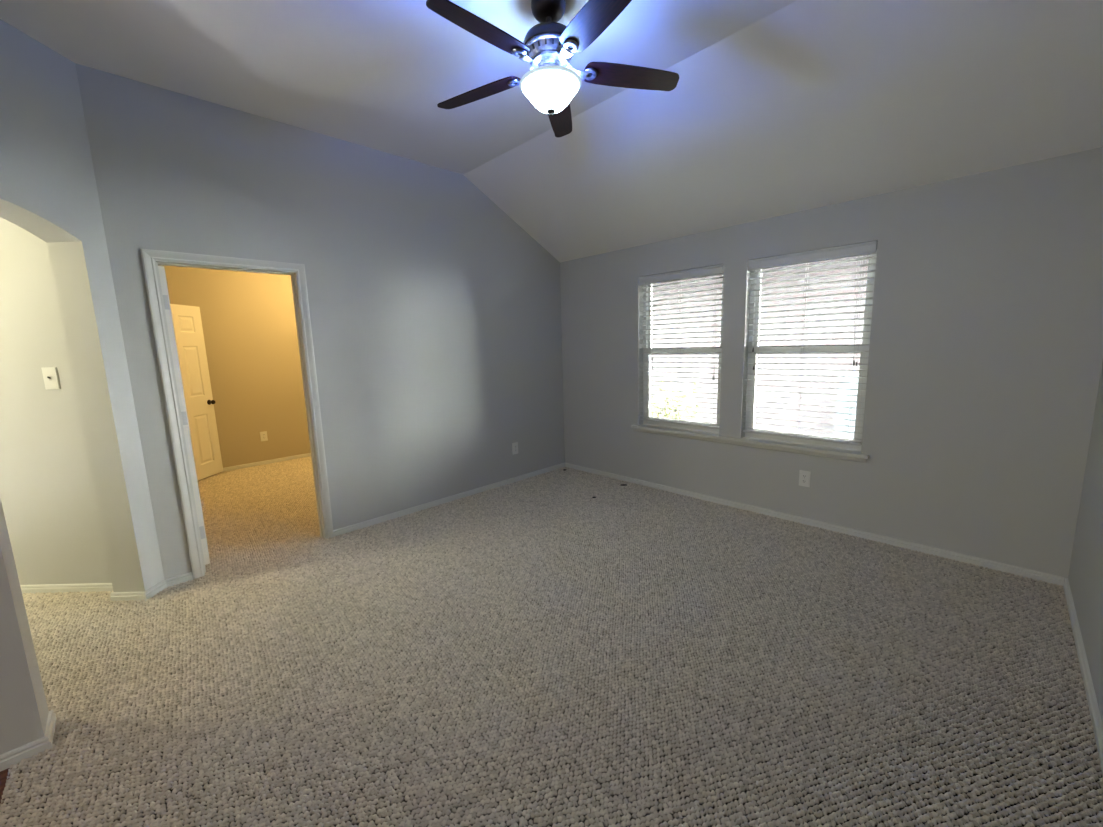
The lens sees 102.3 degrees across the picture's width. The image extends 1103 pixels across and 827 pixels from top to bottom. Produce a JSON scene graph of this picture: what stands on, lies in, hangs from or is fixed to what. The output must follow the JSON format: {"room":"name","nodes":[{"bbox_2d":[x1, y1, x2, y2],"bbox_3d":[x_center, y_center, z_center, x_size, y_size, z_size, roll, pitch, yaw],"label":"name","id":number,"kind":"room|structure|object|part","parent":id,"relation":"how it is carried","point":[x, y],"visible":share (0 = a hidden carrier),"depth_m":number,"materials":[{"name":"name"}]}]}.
{"room":"empty living room","nodes":[
{"label":"empty living room","id":0,"kind":"room"},
{"bbox_2d":[0,768,11,803],"bbox_3d":[-2.285,1.645,-0.434,3.374,0.048,3.025,-10,12,-44],"label":"floor","id":1,"kind":"structure","parent":0,"point":[3,774],"depth_m":1.58,"materials":[{"name":"brown wood"}]},
{"bbox_2d":[0,498,48,754],"bbox_3d":[-3.262,0.013,0.336,3.458,3.096,0.167,-10,12,-44],"label":"wall","id":2,"kind":"structure","parent":0,"point":[24,711],"depth_m":1.63,"materials":[{"name":"grey paint"}]},
{"bbox_2d":[0,710,56,771],"bbox_3d":[-3.215,1.467,0.564,3.472,0.055,0.195,-10,12,-44],"label":"baseboard","id":3,"kind":"structure","parent":2,"relation":"attached to","point":[28,750],"depth_m":1.66,"materials":[{"name":"white paint"}]},
{"bbox_2d":[0,217,111,584],"bbox_3d":[-3.814,-0.085,2.711,2.205,2.600,0.104,-2,9,1],"label":"wall","id":4,"kind":"structure","parent":0,"point":[48,500],"depth_m":2.69,"materials":[{"name":"grey paint"}]},
{"bbox_2d":[41,367,60,388],"bbox_3d":[-2.966,-0.207,2.623,0.088,0.130,0.018,-2,9,1],"label":"light switch","id":5,"kind":"object","parent":4,"relation":"attached to","point":[50,374],"visible":1,"depth_m":2.63,"materials":[{"name":"white plastic"}]},
{"bbox_2d":[20,583,112,593],"bbox_3d":[-3.779,1.134,2.838,2.205,0.055,0.014,-2,9,1],"label":"baseboard","id":6,"kind":"structure","parent":4,"relation":"attached to","point":[86,587],"depth_m":2.83,"materials":[{"name":"white paint"}]},
{"bbox_2d":[0,19,164,591],"bbox_3d":[-2.628,-0.245,1.895,0.195,3.096,1.490,-2,9,1],"label":"wall","id":7,"kind":"structure","parent":0,"point":[48,188],"depth_m":2.44,"materials":[{"name":"grey paint"}]},
{"bbox_2d":[158,265,310,467],"bbox_3d":[-3.766,-0.682,5.931,2.960,2.800,0.120,-10,12,-44],"label":"wall","id":8,"kind":"structure","parent":0,"point":[248,319],"depth_m":5.73,"materials":[{"name":"beige paint"}]},
{"bbox_2d":[170,304,222,480],"bbox_3d":[-4.177,-0.213,5.054,0.167,2.016,0.761,-2,9,1],"label":"door","id":9,"kind":"structure","parent":8,"relation":"in","point":[187,323],"depth_m":5.22,"materials":[{"name":"white paint"}]},
{"bbox_3d":[-4.120,-0.137,5.385,0.066,0.062,0.062,-2,9,1],"label":"knob","id":10,"kind":"part","parent":9,"relation":"part of","materials":[{"name":"brown metal"}]},
{"bbox_2d":[260,431,267,440],"bbox_3d":[-3.825,0.304,5.905,0.079,0.127,0.009,-10,12,-44],"label":"wall outlet","id":11,"kind":"object","parent":8,"relation":"attached to","point":[263,435],"visible":1,"depth_m":5.90,"materials":[{"name":"white plastic"}]},
{"bbox_2d":[222,453,310,471],"bbox_3d":[-3.682,0.633,6.085,2.720,0.055,0.014,-10,12,-44],"label":"baseboard","id":12,"kind":"structure","parent":8,"relation":"attached to","point":[237,467],"depth_m":5.93,"materials":[{"name":"white paint"}]},
{"bbox_2d":[75,63,564,579],"bbox_3d":[-1.243,-0.601,3.954,3.715,3.096,0.120,-10,12,-44],"label":"wall","id":13,"kind":"structure","parent":0,"point":[435,317],"depth_m":3.57,"materials":[{"name":"grey paint"}]},
{"bbox_2d":[110,572,192,600],"bbox_3d":[-2.496,1.107,2.774,0.394,0.055,0.146,-8,11,-36],"label":"baseboard","id":14,"kind":"structure","parent":13,"relation":"attached to","point":[117,596],"depth_m":2.74,"materials":[{"name":"white paint"}]},
{"bbox_2d":[158,266,209,564],"bbox_3d":[-2.714,0.033,3.195,0.765,2.006,0.167,6,12,41],"label":"door","id":15,"kind":"structure","parent":13,"relation":"in","point":[162,274],"depth_m":2.94,"materials":[{"name":"white paint"}]},
{"bbox_2d":[140,248,333,578],"bbox_3d":[-2.133,0.003,3.137,0.886,2.106,0.142,-10,12,-44],"label":"door frame","id":16,"kind":"structure","parent":13,"relation":"attached to","point":[148,256],"depth_m":2.93,"materials":[{"name":"white paint"}]},
{"bbox_2d":[333,463,564,535],"bbox_3d":[-0.788,0.794,4.485,2.687,0.055,0.014,-10,12,-44],"label":"baseboard","id":17,"kind":"structure","parent":13,"relation":"attached to","point":[397,514],"depth_m":4.20,"materials":[{"name":"white paint"}]},
{"bbox_2d":[512,442,517,454],"bbox_3d":[-0.392,0.380,4.829,0.079,0.127,0.009,-10,12,-44],"label":"wall outlet","id":18,"kind":"object","parent":13,"relation":"attached to","point":[514,445],"visible":1,"depth_m":4.82,"materials":[{"name":"white plastic"}]},
{"bbox_2d":[0,456,1102,826],"bbox_3d":[-1.633,1.056,3.093,5.920,0.015,7.244,-10,12,-44],"label":"floor","id":19,"kind":"structure","parent":0,"point":[537,650],"depth_m":1.97,"materials":[{"name":"carpet"}]},
{"bbox_2d":[0,0,1102,261],"bbox_3d":[-1.190,-1.393,1.106,8.070,0.990,4.445,-10,12,-44],"label":"ceiling","id":20,"kind":"structure","parent":0,"point":[775,108],"depth_m":2.47,"materials":[{"name":"white paint"}]},
{"bbox_2d":[426,0,678,137],"bbox_3d":[-0.036,-1.663,2.056,1.204,0.492,1.244,-10,12,-44],"label":"ceiling fan","id":21,"kind":"object","parent":20,"relation":"hanging from","point":[549,46],"visible":1,"depth_m":2.02,"materials":[{"name":"brown wood"}]},
{"bbox_3d":[-0.288,-1.571,1.812,0.129,0.006,0.485,22,24,39],"label":"blade","id":22,"kind":"part","parent":21,"relation":"part of","materials":[{"name":"brown wood"}]},
{"bbox_3d":[-0.374,-1.639,2.277,0.485,0.006,0.129,0,21,26],"label":"blade","id":23,"kind":"part","parent":21,"relation":"part of","materials":[{"name":"brown wood"}]},
{"bbox_3d":[-0.004,-1.505,2.120,0.276,0.109,0.276,-10,12,-44],"label":"lamp shade","id":24,"kind":"part","parent":21,"relation":"part of","materials":[{"name":"white glass"}]},
{"bbox_3d":[0.047,-1.686,2.501,0.129,0.006,0.485,-13,5,9],"label":"blade","id":25,"kind":"part","parent":21,"relation":"part of","materials":[{"name":"black wood"}]},
{"bbox_3d":[0.187,-1.574,1.747,0.129,0.006,0.485,7,5,-30],"label":"blade","id":26,"kind":"part","parent":21,"relation":"part of","materials":[{"name":"brown wood"}]},
{"bbox_3d":[0.394,-1.646,2.173,0.485,0.006,0.129,-1,-3,-10],"label":"blade","id":27,"kind":"part","parent":21,"relation":"part of","materials":[{"name":"black wood"}]},
{"bbox_2d":[560,147,1102,580],"bbox_3d":[1.596,-0.342,3.872,0.150,2.447,4.265,-10,12,-44],"label":"wall","id":28,"kind":"structure","parent":0,"point":[985,359],"depth_m":2.88,"materials":[{"name":"grey paint"}]},
{"bbox_2d":[631,424,868,462],"bbox_3d":[1.579,0.233,3.914,0.132,0.059,2.030,-10,12,-44],"label":"window sill","id":29,"kind":"structure","parent":28,"relation":"attached to","point":[837,453],"depth_m":3.68,"materials":[{"name":"white paint"}]},
{"bbox_2d":[643,255,868,447],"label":"window","id":30,"kind":"structure","parent":28,"relation":"in","point":[646,384],"depth_m":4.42,"materials":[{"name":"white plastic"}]},
{"bbox_2d":[639,264,723,428],"bbox_3d":[1.196,-0.598,4.174,0.071,1.420,0.847,-10,12,-44],"label":"window blind","id":31,"kind":"object","parent":30,"relation":"attached to","point":[715,270],"visible":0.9,"depth_m":4.11,"materials":[{"name":"white plastic"}]},
{"bbox_3d":[1.203,-0.580,4.183,0.055,1.365,0.002,-10,12,-44],"label":"ladder cord","id":32,"kind":"part","parent":31,"relation":"part of","materials":[{"name":"white fabric"}]},
{"bbox_3d":[1.222,0.092,4.286,0.048,0.020,0.843,-10,12,-44],"label":"rail","id":33,"kind":"part","parent":31,"relation":"part of","materials":[{"name":"white plastic"}]},
{"bbox_3d":[1.440,-0.550,3.943,0.055,1.365,0.002,-10,12,-44],"label":"ladder cord","id":34,"kind":"part","parent":31,"relation":"part of","materials":[{"name":"white fabric"}]},
{"bbox_3d":[1.422,-0.764,3.874,0.003,0.890,0.004,-10,12,-44],"label":"pull cord","id":35,"kind":"part","parent":31,"relation":"part of","materials":[{"name":"white fabric"}]},
{"bbox_3d":[1.255,-0.253,4.276,0.026,0.740,0.791,-10,12,-44],"label":"sash","id":36,"kind":"part","parent":30,"relation":"part of","materials":[{"name":"white plastic"}]},
{"bbox_3d":[1.255,-0.924,4.192,0.024,0.727,0.791,-10,12,-44],"label":"sash","id":37,"kind":"part","parent":30,"relation":"part of","materials":[{"name":"white plastic"}]},
{"bbox_2d":[799,470,810,486],"bbox_3d":[1.995,0.514,3.501,0.009,0.127,0.079,-10,12,-44],"label":"wall outlet","id":38,"kind":"object","parent":28,"relation":"attached to","point":[804,476],"visible":1,"depth_m":3.50,"materials":[{"name":"white plastic"}]},
{"bbox_2d":[745,250,876,450],"bbox_3d":[1.993,-0.492,3.485,0.070,1.477,0.867,-10,12,-44],"label":"window","id":39,"kind":"structure","parent":28,"relation":"in","point":[750,399],"depth_m":3.47,"materials":[{"name":"white plastic"}]},
{"bbox_3d":[1.996,-0.160,3.529,0.026,0.740,0.799,-10,12,-44],"label":"sash","id":40,"kind":"part","parent":39,"relation":"part of","materials":[{"name":"white plastic"}]},
{"bbox_2d":[743,241,877,445],"bbox_3d":[1.937,-0.505,3.427,0.071,1.420,0.855,-10,12,-44],"label":"window blind","id":41,"kind":"object","parent":39,"relation":"attached to","point":[867,248],"visible":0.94,"depth_m":3.37,"materials":[{"name":"white plastic"}]},
{"bbox_3d":[1.665,-0.780,3.620,0.003,0.795,0.002,-10,12,-44],"label":"pull cord","id":42,"kind":"part","parent":41,"relation":"part of","materials":[{"name":"white fabric"}]},
{"bbox_3d":[1.704,-0.517,3.678,0.055,1.365,0.002,-10,12,-44],"label":"ladder cord","id":43,"kind":"part","parent":41,"relation":"part of","materials":[{"name":"white fabric"}]},
{"bbox_3d":[1.943,-0.487,3.436,0.055,1.365,0.002,-10,12,-44],"label":"ladder cord","id":44,"kind":"part","parent":41,"relation":"part of","materials":[{"name":"white fabric"}]},
{"bbox_3d":[1.963,0.185,3.539,0.048,0.020,0.851,-10,12,-44],"label":"rail","id":45,"kind":"part","parent":41,"relation":"part of","materials":[{"name":"white plastic"}]},
{"bbox_3d":[2.183,-0.457,3.194,0.055,1.365,0.002,-10,12,-44],"label":"ladder cord","id":46,"kind":"part","parent":41,"relation":"part of","materials":[{"name":"white fabric"}]},
{"bbox_3d":[2.145,-0.742,3.132,0.003,0.750,0.032,-10,12,-44],"label":"pull cord","id":47,"kind":"part","parent":41,"relation":"part of","materials":[{"name":"white fabric"}]},
{"bbox_3d":[2.170,-0.737,3.107,0.003,0.755,0.010,-10,12,-44],"label":"pull cord","id":48,"kind":"part","parent":41,"relation":"part of","materials":[{"name":"white fabric"}]},
{"bbox_3d":[1.996,-0.831,3.445,0.024,0.727,0.799,-10,12,-44],"label":"sash","id":49,"kind":"part","parent":39,"relation":"part of","materials":[{"name":"white plastic"}]},
{"bbox_2d":[565,463,1063,585],"bbox_3d":[1.570,0.802,3.989,0.014,0.055,3.997,-10,12,-44],"label":"baseboard","id":50,"kind":"structure","parent":28,"relation":"attached to","point":[1045,577],"depth_m":3.29,"materials":[{"name":"white paint"}]},
{"bbox_2d":[1068,361,1102,723],"bbox_3d":[0.279,0.011,-0.319,7.600,3.096,0.120,-10,12,-44],"label":"wall","id":51,"kind":"structure","parent":0,"point":[1085,577],"depth_m":2.12,"materials":[{"name":"grey paint"}]},
{"bbox_2d":[1063,578,1102,771],"bbox_3d":[0.275,1.460,-0.048,7.600,0.055,0.014,-10,12,-44],"label":"baseboard","id":52,"kind":"structure","parent":51,"relation":"attached to","point":[1097,724],"depth_m":1.86,"materials":[{"name":"white paint"}]},
{"label":"outside","id":53,"kind":"structure","parent":0,"visible":0},
{"bbox_3d":[5.217,0.038,10.353,13.840,0.100,24.000,-10,12,-44],"label":"ground","id":54,"kind":"structure","parent":53,"visible":0},
{"bbox_2d":[650,376,698,427],"bbox_3d":[1.716,0.100,6.323,0.967,1.209,0.843,-10,12,-44],"label":"shrub","id":55,"kind":"object","parent":54,"relation":"on","point":[668,412],"visible":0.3,"depth_m":6.27,"materials":[{"name":"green plant"}]},
{"bbox_2d":[835,373,858,437],"bbox_3d":[4.202,0.035,6.286,0.070,1.200,0.330,-10,12,-44],"label":"panel","id":56,"kind":"object","parent":54,"relation":"on","point":[841,398],"visible":0.39,"depth_m":6.27,"materials":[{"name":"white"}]}
]}

